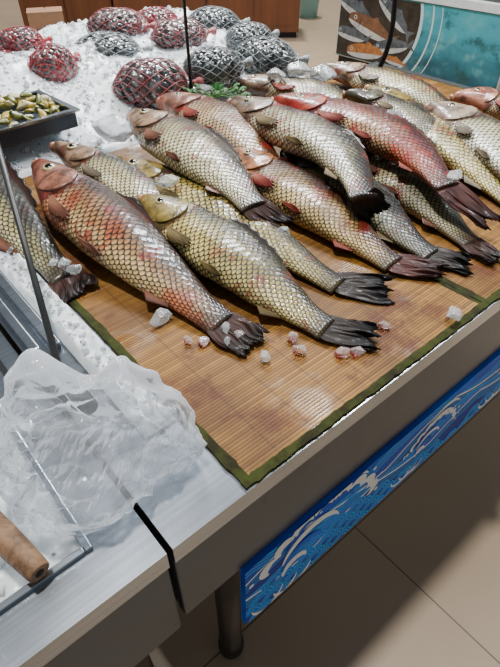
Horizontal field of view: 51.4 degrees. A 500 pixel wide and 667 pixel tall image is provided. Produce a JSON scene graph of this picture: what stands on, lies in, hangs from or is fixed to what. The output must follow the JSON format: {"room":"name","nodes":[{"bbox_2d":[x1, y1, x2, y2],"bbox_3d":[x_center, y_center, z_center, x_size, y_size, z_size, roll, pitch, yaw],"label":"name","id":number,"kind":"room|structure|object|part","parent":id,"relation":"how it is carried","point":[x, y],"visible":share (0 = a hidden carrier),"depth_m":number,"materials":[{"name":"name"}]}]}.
{"room":"food shop","nodes":[
{"label":"food shop","id":0,"kind":"room"},
{"bbox_2d":[0,0,499,666],"bbox_3d":[0.278,0.530,1.391,18.000,0.050,18.000,-30,50,-29],"label":"floor","id":1,"kind":"structure","parent":0,"point":[415,581],"depth_m":1.26,"materials":[{"name":"tile"}]},
{"bbox_2d":[18,0,113,30],"bbox_3d":[-1.803,-3.509,5.104,0.900,0.985,0.551,0,42,0],"label":"base cabinet","id":2,"kind":"object","parent":1,"relation":"on","point":[72,10],"visible":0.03,"depth_m":5.07,"materials":[{"name":"brown wood"}]},
{"bbox_3d":[-2.028,-3.349,4.929,0.426,0.860,0.026,0,42,0],"label":"door","id":3,"kind":"part","parent":2,"relation":"part of","materials":[{"name":"brown wood"}]},
{"bbox_3d":[-1.578,-3.349,4.929,0.426,0.860,0.026,0,42,0],"label":"door","id":4,"kind":"part","parent":2,"relation":"part of","materials":[{"name":"brown wood"}]},
{"bbox_2d":[0,331,180,666],"bbox_3d":[-0.727,0.439,0.853,0.843,0.806,1.000,-30,50,-29],"label":"countertop","id":5,"kind":"structure","parent":1,"relation":"on","point":[110,602],"depth_m":0.52,"materials":[{"name":"metal"}]},
{"bbox_2d":[0,511,48,582],"bbox_3d":[-0.309,0.155,0.535,0.294,0.034,0.028,27,48,26],"label":"tool","id":6,"kind":"object","parent":5,"relation":"on","point":[16,549],"visible":1,"depth_m":0.48,"materials":[{"name":"brown wood"}]},
{"bbox_2d":[0,431,80,601],"bbox_3d":[-0.603,0.103,0.657,0.434,0.038,0.840,-30,50,-29],"label":"crushed ice","id":7,"kind":"object","parent":5,"relation":"in","point":[54,547],"visible":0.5,"depth_m":0.54,"materials":[{"name":"white ice"}]},
{"bbox_2d":[8,431,77,540],"bbox_3d":[-0.730,0.191,0.631,0.739,0.072,0.894,-30,50,-29],"label":"basin","id":8,"kind":"object","parent":5,"relation":"in","point":[8,431],"depth_m":0.67,"materials":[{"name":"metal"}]},
{"bbox_2d":[0,348,206,535],"bbox_3d":[-0.203,0.101,0.517,0.317,0.146,0.171,-5,42,-6],"label":"plastic bag","id":9,"kind":"object","parent":5,"relation":"on","point":[36,365],"visible":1,"depth_m":0.56,"materials":[{"name":"white"}]},
{"bbox_3d":[-0.187,0.522,0.840,0.048,0.700,0.047,-30,50,-29],"label":"leg","id":10,"kind":"part","parent":5,"relation":"part of","materials":[{"name":"metal"}]},
{"bbox_2d":[113,0,207,10],"bbox_3d":[-0.883,-3.509,5.104,0.900,0.985,0.551,0,42,0],"label":"base cabinet","id":11,"kind":"object","parent":1,"relation":"on","point":[136,5],"visible":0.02,"depth_m":5.05,"materials":[{"name":"brown wood"}]},
{"bbox_3d":[-1.108,-3.349,4.929,0.426,0.860,0.026,0,42,0],"label":"door","id":12,"kind":"part","parent":11,"relation":"part of","materials":[{"name":"brown wood"}]},
{"bbox_3d":[-0.658,-3.349,4.929,0.426,0.860,0.026,0,42,0],"label":"door","id":13,"kind":"part","parent":11,"relation":"part of","materials":[{"name":"brown wood"}]},
{"bbox_2d":[0,62,499,659],"bbox_3d":[-0.062,-0.259,1.619,1.500,0.818,1.726,-30,50,-29],"label":"countertop","id":14,"kind":"structure","parent":1,"relation":"on","point":[218,535],"depth_m":0.71,"materials":[{"name":"metal"}]},
{"bbox_3d":[-0.503,-0.140,0.889,0.014,0.018,0.660,-30,50,-29],"label":"edge rail","id":15,"kind":"part","parent":14,"relation":"part of","materials":[{"name":"metal"}]},
{"bbox_3d":[-0.482,-0.150,0.904,0.016,0.012,0.660,-30,50,-29],"label":"edge rail","id":16,"kind":"part","parent":14,"relation":"part of","materials":[{"name":"metal"}]},
{"bbox_2d":[0,145,97,414],"bbox_3d":[-0.332,-0.162,0.725,0.049,0.219,0.624,-19,45,-20],"label":"rod","id":17,"kind":"object","parent":14,"relation":"on","point":[88,408],"visible":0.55,"depth_m":0.69,"materials":[{"name":"metal"}]},
{"bbox_2d":[0,247,175,438],"bbox_3d":[-0.356,-0.093,0.827,0.044,0.030,0.770,-30,50,-29],"label":"crushed ice","id":18,"kind":"object","parent":14,"relation":"on","point":[79,339],"visible":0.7,"depth_m":0.72,"materials":[{"name":"white ice"}]},
{"bbox_2d":[0,5,303,177],"bbox_3d":[-0.444,-0.769,1.497,1.125,0.145,0.830,-30,50,-29],"label":"crushed ice","id":19,"kind":"object","parent":14,"relation":"on","point":[90,91],"visible":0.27,"depth_m":1.35,"materials":[{"name":"white ice"}]},
{"bbox_2d":[0,50,12,56],"bbox_3d":[-0.667,-0.747,1.426,0.114,0.055,0.081,-31,50,-30],"label":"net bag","id":20,"kind":"object","parent":19,"relation":"on","point":[3,51],"visible":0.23,"depth_m":1.41,"materials":[{"name":"red plastic"}]},
{"bbox_2d":[0,26,52,51],"bbox_3d":[-0.638,-0.825,1.470,0.156,0.076,0.111,-13,44,-14],"label":"net bag","id":21,"kind":"object","parent":19,"relation":"on","point":[19,38],"visible":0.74,"depth_m":1.43,"materials":[{"name":"red plastic"}]},
{"bbox_2d":[0,90,79,148],"bbox_3d":[-0.584,-0.436,1.114,0.186,0.039,0.396,34,52,32],"label":"steel tray","id":22,"kind":"object","parent":19,"relation":"on","point":[24,131],"visible":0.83,"depth_m":1.13,"materials":[{"name":"grey metal"}]},
{"bbox_2d":[0,118,9,124],"bbox_3d":[-0.517,-0.441,1.083,0.030,0.010,0.018,-33,51,-31],"label":"shellfish","id":23,"kind":"object","parent":22,"relation":"in","point":[2,121],"visible":1,"depth_m":1.08,"materials":[{"name":"food"}]},
{"bbox_2d":[1,111,11,117],"bbox_3d":[-0.514,-0.457,1.094,0.018,0.015,0.029,13,44,14],"label":"shellfish","id":24,"kind":"object","parent":22,"relation":"in","point":[6,113],"visible":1,"depth_m":1.09,"materials":[{"name":"yellow food"}]},
{"bbox_2d":[5,101,12,108],"bbox_3d":[-0.520,-0.494,1.120,0.018,0.022,0.025,-29,49,-28],"label":"shellfish","id":25,"kind":"object","parent":22,"relation":"in","point":[7,103],"visible":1,"depth_m":1.11,"materials":[{"name":"food"}]},
{"bbox_2d":[6,93,17,105],"bbox_3d":[-0.520,-0.507,1.131,0.017,0.021,0.026,-29,50,-29],"label":"shellfish","id":26,"kind":"object","parent":22,"relation":"in","point":[9,97],"visible":0.87,"depth_m":1.13,"materials":[{"name":"food"}]},
{"bbox_2d":[14,94,25,99],"bbox_3d":[-0.515,-0.527,1.161,0.029,0.012,0.018,-3,42,-4],"label":"shellfish","id":27,"kind":"object","parent":22,"relation":"in","point":[17,96],"visible":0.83,"depth_m":1.16,"materials":[{"name":"food"}]},
{"bbox_2d":[19,91,32,97],"bbox_3d":[-0.502,-0.533,1.161,0.029,0.015,0.016,-30,50,-29],"label":"shellfish","id":28,"kind":"object","parent":22,"relation":"in","point":[27,94],"visible":0.88,"depth_m":1.16,"materials":[{"name":"food"}]},
{"bbox_2d":[22,116,31,120],"bbox_3d":[-0.477,-0.459,1.116,0.026,0.021,0.018,-22,46,-23],"label":"shellfish","id":29,"kind":"object","parent":22,"relation":"in","point":[25,118],"visible":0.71,"depth_m":1.11,"materials":[{"name":"food"}]},
{"bbox_2d":[11,111,23,120],"bbox_3d":[-0.493,-0.462,1.103,0.027,0.021,0.016,-7,42,-7],"label":"shellfish","id":30,"kind":"object","parent":29,"relation":"on","point":[18,116],"visible":1,"depth_m":1.10,"materials":[{"name":"green food"}]},
{"bbox_2d":[24,114,33,118],"bbox_3d":[-0.483,-0.469,1.123,0.030,0.011,0.018,-25,47,-25],"label":"shellfish","id":31,"kind":"object","parent":22,"relation":"in","point":[31,116],"visible":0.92,"depth_m":1.12,"materials":[{"name":"food"}]},
{"bbox_2d":[24,108,35,112],"bbox_3d":[-0.478,-0.487,1.135,0.018,0.012,0.030,11,43,12],"label":"shellfish","id":32,"kind":"object","parent":22,"relation":"in","point":[29,110],"visible":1,"depth_m":1.13,"materials":[{"name":"yellow food"}]},
{"bbox_2d":[37,108,46,116],"bbox_3d":[-0.449,-0.475,1.127,0.018,0.022,0.025,-15,44,-16],"label":"shellfish","id":33,"kind":"object","parent":22,"relation":"in","point":[41,112],"visible":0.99,"depth_m":1.12,"materials":[{"name":"yellow food"}]},
{"bbox_2d":[39,103,48,108],"bbox_3d":[-0.454,-0.504,1.155,0.016,0.021,0.026,15,44,16],"label":"shellfish","id":34,"kind":"object","parent":22,"relation":"in","point":[43,106],"visible":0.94,"depth_m":1.15,"materials":[{"name":"green food"}]},
{"label":"shellfish","id":35,"kind":"object","parent":22,"relation":"in","visible":0},
{"bbox_2d":[38,101,48,107],"bbox_3d":[-0.459,-0.509,1.155,0.030,0.014,0.016,9,43,10],"label":"shellfish","id":36,"kind":"object","parent":35,"relation":"on","point":[45,103],"visible":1,"depth_m":1.15,"materials":[{"name":"yellow food"}]},
{"bbox_2d":[35,94,43,104],"bbox_3d":[-0.466,-0.518,1.152,0.017,0.018,0.027,7,42,8],"label":"shellfish","id":37,"kind":"object","parent":36,"relation":"on","point":[39,98],"visible":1,"depth_m":1.15,"materials":[{"name":"green food"}]},
{"label":"shellfish","id":38,"kind":"object","parent":22,"relation":"in","visible":0},
{"bbox_2d":[21,99,35,108],"bbox_3d":[-0.481,-0.497,1.128,0.027,0.020,0.016,-5,42,-6],"label":"shellfish","id":39,"kind":"object","parent":38,"relation":"on","point":[30,104],"visible":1,"depth_m":1.13,"materials":[{"name":"yellow food"}]},
{"bbox_2d":[16,101,27,109],"bbox_3d":[-0.492,-0.494,1.126,0.028,0.017,0.018,-8,43,-9],"label":"shellfish","id":40,"kind":"object","parent":39,"relation":"on","point":[25,104],"visible":1,"depth_m":1.12,"materials":[{"name":"beige food"}]},
{"bbox_2d":[26,6,63,29],"bbox_3d":[-0.676,-1.048,1.726,0.112,0.048,0.082,-12,43,-13],"label":"carton","id":41,"kind":"object","parent":19,"relation":"on","point":[40,17],"visible":0.93,"depth_m":1.70,"materials":[{"name":"cardboard"}]},
{"bbox_2d":[27,42,80,81],"bbox_3d":[-0.521,-0.725,1.402,0.110,0.106,0.155,20,46,20],"label":"net bag","id":42,"kind":"object","parent":19,"relation":"on","point":[53,62],"visible":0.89,"depth_m":1.35,"materials":[{"name":"red plastic"}]},
{"bbox_2d":[91,113,132,142],"bbox_3d":[-0.302,-0.465,1.170,0.089,0.056,0.073,25,48,25],"label":"ice chunk","id":43,"kind":"object","parent":19,"relation":"on","point":[113,127],"visible":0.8,"depth_m":1.15,"materials":[{"name":"white ice"}]},
{"bbox_2d":[75,31,152,57],"bbox_3d":[-0.406,-0.845,1.549,0.238,0.092,0.166,0,42,0],"label":"net bag","id":44,"kind":"object","parent":19,"relation":"on","point":[115,43],"visible":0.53,"depth_m":1.50,"materials":[{"name":"white plastic"}]},
{"bbox_2d":[86,7,155,36],"bbox_3d":[-0.398,-0.950,1.611,0.226,0.096,0.149,8,43,8],"label":"net bag","id":45,"kind":"object","parent":19,"relation":"on","point":[126,21],"visible":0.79,"depth_m":1.56,"materials":[{"name":"red plastic"}]},
{"bbox_2d":[111,58,203,109],"bbox_3d":[-0.238,-0.639,1.348,0.239,0.127,0.159,-4,42,-4],"label":"net bag","id":46,"kind":"object","parent":19,"relation":"on","point":[139,83],"visible":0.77,"depth_m":1.29,"materials":[{"name":"red plastic"}]},
{"bbox_2d":[136,6,182,24],"bbox_3d":[-0.301,-1.047,1.740,0.177,0.081,0.126,-13,44,-14],"label":"net bag","id":47,"kind":"object","parent":19,"relation":"on","point":[156,14],"visible":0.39,"depth_m":1.70,"materials":[{"name":"red plastic"}]},
{"bbox_2d":[150,17,216,48],"bbox_3d":[-0.203,-0.914,1.593,0.208,0.089,0.137,-12,43,-13],"label":"net bag","id":48,"kind":"object","parent":19,"relation":"on","point":[170,33],"visible":0.84,"depth_m":1.55,"materials":[{"name":"red plastic"}]},
{"bbox_2d":[182,0,192,92],"bbox_3d":[-0.154,-0.875,1.128,0.024,0.710,0.020,0,42,0],"label":"metal rod","id":49,"kind":"object","parent":19,"relation":"on","point":[183,1],"visible":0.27,"depth_m":1.27,"materials":[{"name":"black metal"}]},
{"bbox_2d":[195,84,211,95],"bbox_3d":[-0.122,-0.631,1.351,0.040,0.030,0.049,22,46,22],"label":"ice chunk","id":50,"kind":"object","parent":19,"relation":"on","point":[208,88],"visible":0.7,"depth_m":1.34,"materials":[{"name":"white ice"}]},
{"bbox_2d":[182,82,250,97],"bbox_3d":[-0.098,-0.619,1.329,0.202,0.033,0.091,0,42,0],"label":"sprig","id":51,"kind":"object","parent":19,"relation":"on","point":[217,93],"visible":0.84,"depth_m":1.33,"materials":[{"name":"green plant"}]},
{"bbox_2d":[182,45,252,89],"bbox_3d":[-0.083,-0.716,1.398,0.195,0.103,0.135,-16,44,-17],"label":"net bag","id":52,"kind":"object","parent":19,"relation":"on","point":[222,65],"visible":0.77,"depth_m":1.35,"materials":[{"name":"white plastic"}]},
{"bbox_2d":[188,6,249,30],"bbox_3d":[-0.107,-1.036,1.737,0.203,0.101,0.149,-16,44,-17],"label":"net bag","id":53,"kind":"object","parent":19,"relation":"on","point":[218,17],"visible":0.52,"depth_m":1.68,"materials":[{"name":"white plastic"}]},
{"bbox_2d":[225,21,279,50],"bbox_3d":[0.009,-0.943,1.654,0.131,0.089,0.179,32,51,31],"label":"net bag","id":54,"kind":"object","parent":19,"relation":"on","point":[239,33],"visible":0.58,"depth_m":1.61,"materials":[{"name":"white plastic"}]},
{"bbox_2d":[235,36,309,73],"bbox_3d":[0.062,-0.816,1.540,0.220,0.109,0.162,0,42,0],"label":"net bag","id":55,"kind":"object","parent":19,"relation":"on","point":[267,53],"visible":0.71,"depth_m":1.49,"materials":[{"name":"white plastic"}]},
{"bbox_3d":[-0.042,0.413,0.908,0.056,0.770,0.056,-30,50,-29],"label":"leg","id":56,"kind":"part","parent":14,"relation":"part of","materials":[{"name":"metal"}]},
{"bbox_2d":[22,143,488,489],"bbox_3d":[-0.123,-0.174,0.937,0.485,0.004,0.935,-30,50,-29],"label":"bamboo mat","id":57,"kind":"object","parent":14,"relation":"on","point":[253,415],"visible":0.35,"depth_m":0.71,"materials":[{"name":"brown wood"}]},
{"bbox_2d":[0,155,98,303],"bbox_3d":[-0.513,-0.291,1.014,0.136,0.071,0.827,-30,50,-29],"label":"carp","id":58,"kind":"object","parent":57,"relation":"on","point":[42,245],"visible":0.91,"depth_m":0.88,"materials":[{"name":"grey food"}]},
{"bbox_2d":[49,258,57,265],"bbox_3d":[-0.310,-0.113,0.822,0.013,0.008,0.014,0,42,0],"label":"ice chunk","id":59,"kind":"object","parent":58,"relation":"on","point":[52,262],"visible":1,"depth_m":0.82,"materials":[{"name":"white ice"}]},
{"bbox_2d":[58,257,70,266],"bbox_3d":[-0.290,-0.111,0.815,0.019,0.014,0.020,0,42,0],"label":"ice chunk","id":60,"kind":"object","parent":58,"relation":"on","point":[63,262],"visible":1,"depth_m":0.81,"materials":[{"name":"white ice"}]},
{"bbox_2d":[66,264,81,273],"bbox_3d":[-0.270,-0.100,0.800,0.023,0.017,0.016,0,42,0],"label":"ice chunk","id":61,"kind":"object","parent":58,"relation":"on","point":[72,269],"visible":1,"depth_m":0.79,"materials":[{"name":"white ice"}]},
{"bbox_2d":[79,133,101,147],"bbox_3d":[-0.353,-0.424,1.149,0.056,0.031,0.054,0,42,0],"label":"ice chunk","id":62,"kind":"object","parent":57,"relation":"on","point":[86,139],"visible":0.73,"depth_m":1.13,"materials":[{"name":"white ice"}]},
{"bbox_2d":[49,141,159,197],"bbox_3d":[-0.213,-0.277,0.994,0.542,0.070,0.105,34,52,32],"label":"carp","id":63,"kind":"object","parent":57,"relation":"on","point":[124,178],"visible":0.42,"depth_m":1.01,"materials":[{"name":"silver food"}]},
{"bbox_2d":[31,158,269,357],"bbox_3d":[-0.209,-0.164,0.857,0.135,0.086,0.644,-31,50,-30],"label":"carp","id":64,"kind":"object","parent":57,"relation":"on","point":[114,230],"visible":1,"depth_m":0.81,"materials":[{"name":"brown food"}]},
{"bbox_2d":[220,322,229,333],"bbox_3d":[-0.033,-0.007,0.737,0.018,0.016,0.024,-18,45,-19],"label":"ice chunk","id":65,"kind":"object","parent":64,"relation":"on","point":[224,327],"visible":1,"depth_m":0.73,"materials":[{"name":"white ice"}]},
{"bbox_2d":[224,336,230,346],"bbox_3d":[-0.031,0.011,0.718,0.010,0.014,0.019,0,42,0],"label":"ice chunk","id":66,"kind":"object","parent":64,"relation":"on","point":[227,340],"visible":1,"depth_m":0.71,"materials":[{"name":"white ice"}]},
{"bbox_2d":[234,330,244,339],"bbox_3d":[-0.014,0.002,0.728,0.019,0.014,0.015,-31,50,-30],"label":"ice chunk","id":67,"kind":"object","parent":64,"relation":"on","point":[239,334],"visible":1,"depth_m":0.72,"materials":[{"name":"white ice"}]},
{"bbox_2d":[149,308,171,326],"bbox_3d":[-0.130,-0.024,0.752,0.018,0.020,0.033,26,48,26],"label":"ice chunk","id":68,"kind":"object","parent":57,"relation":"on","point":[161,316],"visible":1,"depth_m":0.75,"materials":[{"name":"white ice"}]},
{"bbox_2d":[183,335,192,343],"bbox_3d":[-0.086,0.010,0.723,0.010,0.011,0.014,-22,46,-23],"label":"ice chunk","id":69,"kind":"object","parent":57,"relation":"on","point":[187,339],"visible":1,"depth_m":0.72,"materials":[{"name":"ice"}]},
{"bbox_2d":[198,336,209,346],"bbox_3d":[-0.064,0.011,0.722,0.017,0.009,0.020,0,42,0],"label":"ice chunk","id":70,"kind":"object","parent":57,"relation":"on","point":[203,341],"visible":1,"depth_m":0.72,"materials":[{"name":"white ice"}]},
{"bbox_2d":[116,156,395,304],"bbox_3d":[-0.037,-0.215,0.936,0.680,0.062,0.122,32,51,31],"label":"carp","id":71,"kind":"object","parent":57,"relation":"on","point":[366,287],"visible":0.6,"depth_m":0.85,"materials":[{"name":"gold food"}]},
{"bbox_2d":[157,174,178,187],"bbox_3d":[-0.148,-0.279,0.950,0.030,0.023,0.038,28,49,27],"label":"ice chunk","id":72,"kind":"object","parent":71,"relation":"on","point":[169,180],"visible":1,"depth_m":0.94,"materials":[{"name":"white ice"}]},
{"bbox_2d":[126,108,293,227],"bbox_3d":[-0.097,-0.350,1.024,0.135,0.081,0.541,-26,48,-26],"label":"carp","id":73,"kind":"object","parent":71,"relation":"on","point":[197,152],"visible":1,"depth_m":0.97,"materials":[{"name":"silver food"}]},
{"bbox_2d":[278,226,289,234],"bbox_3d":[0.055,-0.169,0.849,0.019,0.014,0.020,0,42,0],"label":"ice chunk","id":74,"kind":"object","parent":71,"relation":"on","point":[283,230],"visible":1,"depth_m":0.84,"materials":[{"name":"white ice"}]},
{"bbox_2d":[137,193,380,350],"bbox_3d":[-0.013,-0.117,0.812,0.121,0.074,0.510,-33,52,-31],"label":"carp","id":75,"kind":"object","parent":57,"relation":"on","point":[231,254],"visible":0.98,"depth_m":0.78,"materials":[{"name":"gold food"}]},
{"bbox_2d":[260,350,270,362],"bbox_3d":[0.021,0.030,0.697,0.014,0.013,0.018,0,42,0],"label":"ice chunk","id":76,"kind":"object","parent":57,"relation":"on","point":[265,357],"visible":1,"depth_m":0.69,"materials":[{"name":"white ice"}]},
{"bbox_2d":[287,331,297,342],"bbox_3d":[0.059,0.005,0.726,0.017,0.013,0.014,25,48,25],"label":"ice chunk","id":77,"kind":"object","parent":57,"relation":"on","point":[292,336],"visible":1,"depth_m":0.72,"materials":[{"name":"ice"}]},
{"bbox_2d":[292,345,306,353],"bbox_3d":[0.067,0.021,0.708,0.019,0.014,0.015,0,42,0],"label":"ice chunk","id":78,"kind":"object","parent":57,"relation":"on","point":[298,349],"visible":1,"depth_m":0.70,"materials":[{"name":"ice"}]},
{"bbox_2d":[234,148,449,278],"bbox_3d":[0.124,-0.243,0.960,0.127,0.068,0.541,-27,48,-26],"label":"carp","id":79,"kind":"object","parent":57,"relation":"on","point":[315,206],"visible":0.84,"depth_m":0.92,"materials":[{"name":"brown food"}]},
{"bbox_2d":[226,95,390,223],"bbox_3d":[0.117,-0.393,1.070,0.141,0.093,0.552,-19,45,-20],"label":"carp","id":80,"kind":"object","parent":79,"relation":"on","point":[335,148],"visible":0.93,"depth_m":1.00,"materials":[{"name":"grey food"}]},
{"bbox_2d":[334,347,349,357],"bbox_3d":[0.125,0.024,0.704,0.023,0.014,0.016,0,42,0],"label":"ice chunk","id":81,"kind":"object","parent":57,"relation":"on","point":[344,352],"visible":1,"depth_m":0.70,"materials":[{"name":"ice"}]},
{"bbox_2d":[350,346,365,357],"bbox_3d":[0.145,0.024,0.706,0.018,0.011,0.015,-15,44,-16],"label":"ice chunk","id":82,"kind":"object","parent":57,"relation":"on","point":[355,352],"visible":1,"depth_m":0.70,"materials":[{"name":"ice"}]},
{"bbox_2d":[377,321,390,328],"bbox_3d":[0.193,-0.013,0.747,0.019,0.010,0.013,0,42,0],"label":"ice chunk","id":83,"kind":"object","parent":57,"relation":"on","point":[383,325],"visible":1,"depth_m":0.74,"materials":[{"name":"ice"}]},
{"bbox_2d":[446,306,462,320],"bbox_3d":[0.299,-0.028,0.759,0.022,0.017,0.026,22,47,23],"label":"ice chunk","id":84,"kind":"object","parent":57,"relation":"on","point":[454,313],"visible":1,"depth_m":0.75,"materials":[{"name":"white ice"}]},
{"bbox_3d":[0.524,0.070,1.073,1.402,0.180,0.012,-30,50,-29],"label":"wave panel","id":85,"kind":"part","parent":14,"relation":"part of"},
{"bbox_2d":[274,65,499,306],"bbox_3d":[0.395,-0.470,1.266,0.889,0.004,0.935,-30,50,-29],"label":"bamboo mat","id":86,"kind":"object","parent":14,"relation":"on","point":[483,286],"visible":0.17,"depth_m":0.91,"materials":[{"name":"brown wood"}]},
{"bbox_2d":[156,92,298,164],"bbox_3d":[-0.044,-0.456,1.176,0.140,0.090,0.493,-26,48,-26],"label":"carp","id":87,"kind":"object","parent":86,"relation":"on","point":[212,113],"visible":0.54,"depth_m":1.15,"materials":[{"name":"pink food"}]},
{"bbox_2d":[229,73,346,99],"bbox_3d":[0.194,-0.637,1.400,0.522,0.066,0.157,23,47,24],"label":"carp","id":88,"kind":"object","parent":86,"relation":"on","point":[260,85],"visible":0.32,"depth_m":1.42,"materials":[{"name":"grey food"}]},
{"bbox_2d":[266,67,285,81],"bbox_3d":[0.072,-0.706,1.418,0.055,0.030,0.043,0,42,0],"label":"ice chunk","id":89,"kind":"object","parent":88,"relation":"on","point":[275,74],"visible":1,"depth_m":1.41,"materials":[{"name":"white ice"}]},
{"bbox_2d":[288,61,309,76],"bbox_3d":[0.135,-0.733,1.441,0.063,0.040,0.055,0,42,0],"label":"ice chunk","id":90,"kind":"object","parent":88,"relation":"on","point":[296,69],"visible":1,"depth_m":1.43,"materials":[{"name":"white ice"}]},
{"bbox_2d":[310,64,336,80],"bbox_3d":[0.198,-0.712,1.419,0.050,0.039,0.069,-24,47,-24],"label":"ice chunk","id":91,"kind":"object","parent":88,"relation":"on","point":[322,72],"visible":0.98,"depth_m":1.41,"materials":[{"name":"white ice"}]},
{"bbox_2d":[280,149,473,274],"bbox_3d":[0.215,-0.254,0.977,0.113,0.062,0.505,-23,47,-23],"label":"carp","id":92,"kind":"object","parent":86,"relation":"on","point":[393,225],"visible":0.56,"depth_m":0.90,"materials":[{"name":"grey food"}]},
{"bbox_2d":[325,61,448,103],"bbox_3d":[0.446,-0.679,1.445,0.135,0.067,0.592,-30,50,-29],"label":"carp","id":93,"kind":"object","parent":86,"relation":"on","point":[353,75],"visible":0.5,"depth_m":1.46,"materials":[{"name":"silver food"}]},
{"bbox_2d":[378,0,397,66],"bbox_3d":[0.380,-0.901,1.453,0.063,0.362,0.040,0,42,0],"label":"pole","id":94,"kind":"object","parent":86,"relation":"on","point":[394,2],"visible":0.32,"depth_m":1.49,"materials":[{"name":"black metal"}]},
{"bbox_2d":[363,84,499,203],"bbox_3d":[0.450,-0.436,1.168,0.132,0.072,0.719,-12,43,-13],"label":"carp","id":95,"kind":"object","parent":86,"relation":"on","point":[455,154],"visible":0.44,"depth_m":1.10,"materials":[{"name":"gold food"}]},
{"bbox_2d":[342,88,435,134],"bbox_3d":[0.386,-0.495,1.210,0.105,0.082,0.385,-30,50,-29],"label":"carp","id":96,"kind":"object","parent":95,"relation":"on","point":[415,114],"visible":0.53,"depth_m":1.22,"materials":[{"name":"grey food"}]},
{"bbox_2d":[365,151,499,263],"bbox_3d":[0.318,-0.281,1.010,0.115,0.061,0.492,-21,46,-22],"label":"carp","id":97,"kind":"object","parent":86,"relation":"on","point":[416,197],"visible":0.5,"depth_m":0.95,"materials":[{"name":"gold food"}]},
{"bbox_2d":[271,93,499,230],"bbox_3d":[0.276,-0.387,1.049,0.149,0.095,0.582,-28,49,-28],"label":"carp","id":98,"kind":"object","parent":97,"relation":"on","point":[390,137],"visible":0.89,"depth_m":1.00,"materials":[{"name":"red food"}]},
{"bbox_2d":[387,110,402,117],"bbox_3d":[0.286,-0.447,1.067,0.048,0.025,0.044,-30,50,-29],"label":"ice chunk","id":99,"kind":"object","parent":98,"relation":"on","point":[393,112],"visible":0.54,"depth_m":1.06,"materials":[{"name":"white ice"}]},
{"bbox_2d":[447,169,461,179],"bbox_3d":[0.352,-0.273,0.896,0.025,0.017,0.031,0,42,0],"label":"ice chunk","id":100,"kind":"object","parent":98,"relation":"on","point":[453,174],"visible":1,"depth_m":0.89,"materials":[{"name":"white ice"}]},
{"bbox_2d":[424,101,499,179],"bbox_3d":[0.540,-0.369,1.080,0.138,0.087,0.546,-10,43,-10],"label":"carp","id":101,"kind":"object","parent":86,"relation":"on","point":[479,131],"visible":0.8,"depth_m":1.12,"materials":[{"name":"grey food"}]},
{"bbox_2d":[449,87,499,119],"bbox_3d":[0.715,-0.511,1.245,0.464,0.082,0.149,34,52,32],"label":"carp","id":102,"kind":"object","parent":86,"relation":"on","point":[486,100],"visible":0.76,"depth_m":1.29,"materials":[{"name":"pink food"}]},
{"bbox_2d":[207,0,299,36],"bbox_3d":[0.037,-3.509,5.104,0.900,0.985,0.551,0,42,0],"label":"base cabinet","id":103,"kind":"object","parent":1,"relation":"on","point":[282,15],"visible":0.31,"depth_m":5.09,"materials":[{"name":"brown wood"}]},
{"bbox_3d":[-0.188,-3.349,4.929,0.426,0.860,0.026,0,42,0],"label":"door","id":104,"kind":"part","parent":103,"relation":"part of","materials":[{"name":"brown wood"}]},
{"bbox_3d":[0.262,-3.349,4.929,0.426,0.860,0.026,0,42,0],"label":"door","id":105,"kind":"part","parent":103,"relation":"part of","materials":[{"name":"brown wood"}]},
{"bbox_2d":[299,0,318,18],"bbox_3d":[0.669,-3.788,5.871,0.282,0.374,0.272,0,42,0],"label":"bucket","id":106,"kind":"object","parent":1,"relation":"on","point":[308,8],"visible":0.97,"depth_m":5.87,"materials":[{"name":"teal plastic"}]},
{"bbox_2d":[336,0,499,90],"bbox_3d":[1.512,-2.432,4.192,0.730,0.605,1.530,-32,51,-31],"label":"display case","id":107,"kind":"object","parent":1,"relation":"on","point":[456,41],"visible":0.93,"depth_m":3.92,"materials":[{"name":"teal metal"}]},
{"bbox_3d":[1.512,-2.638,4.006,0.730,0.050,1.530,-32,51,-31],"label":"frame","id":108,"kind":"part","parent":107,"relation":"part of","materials":[{"name":"white metal"}]},
{"bbox_3d":[1.516,-2.630,4.019,0.600,0.019,1.400,-32,51,-31],"label":"glass lid","id":109,"kind":"part","parent":107,"relation":"part of","materials":[{"name":"glass"}]}
]}

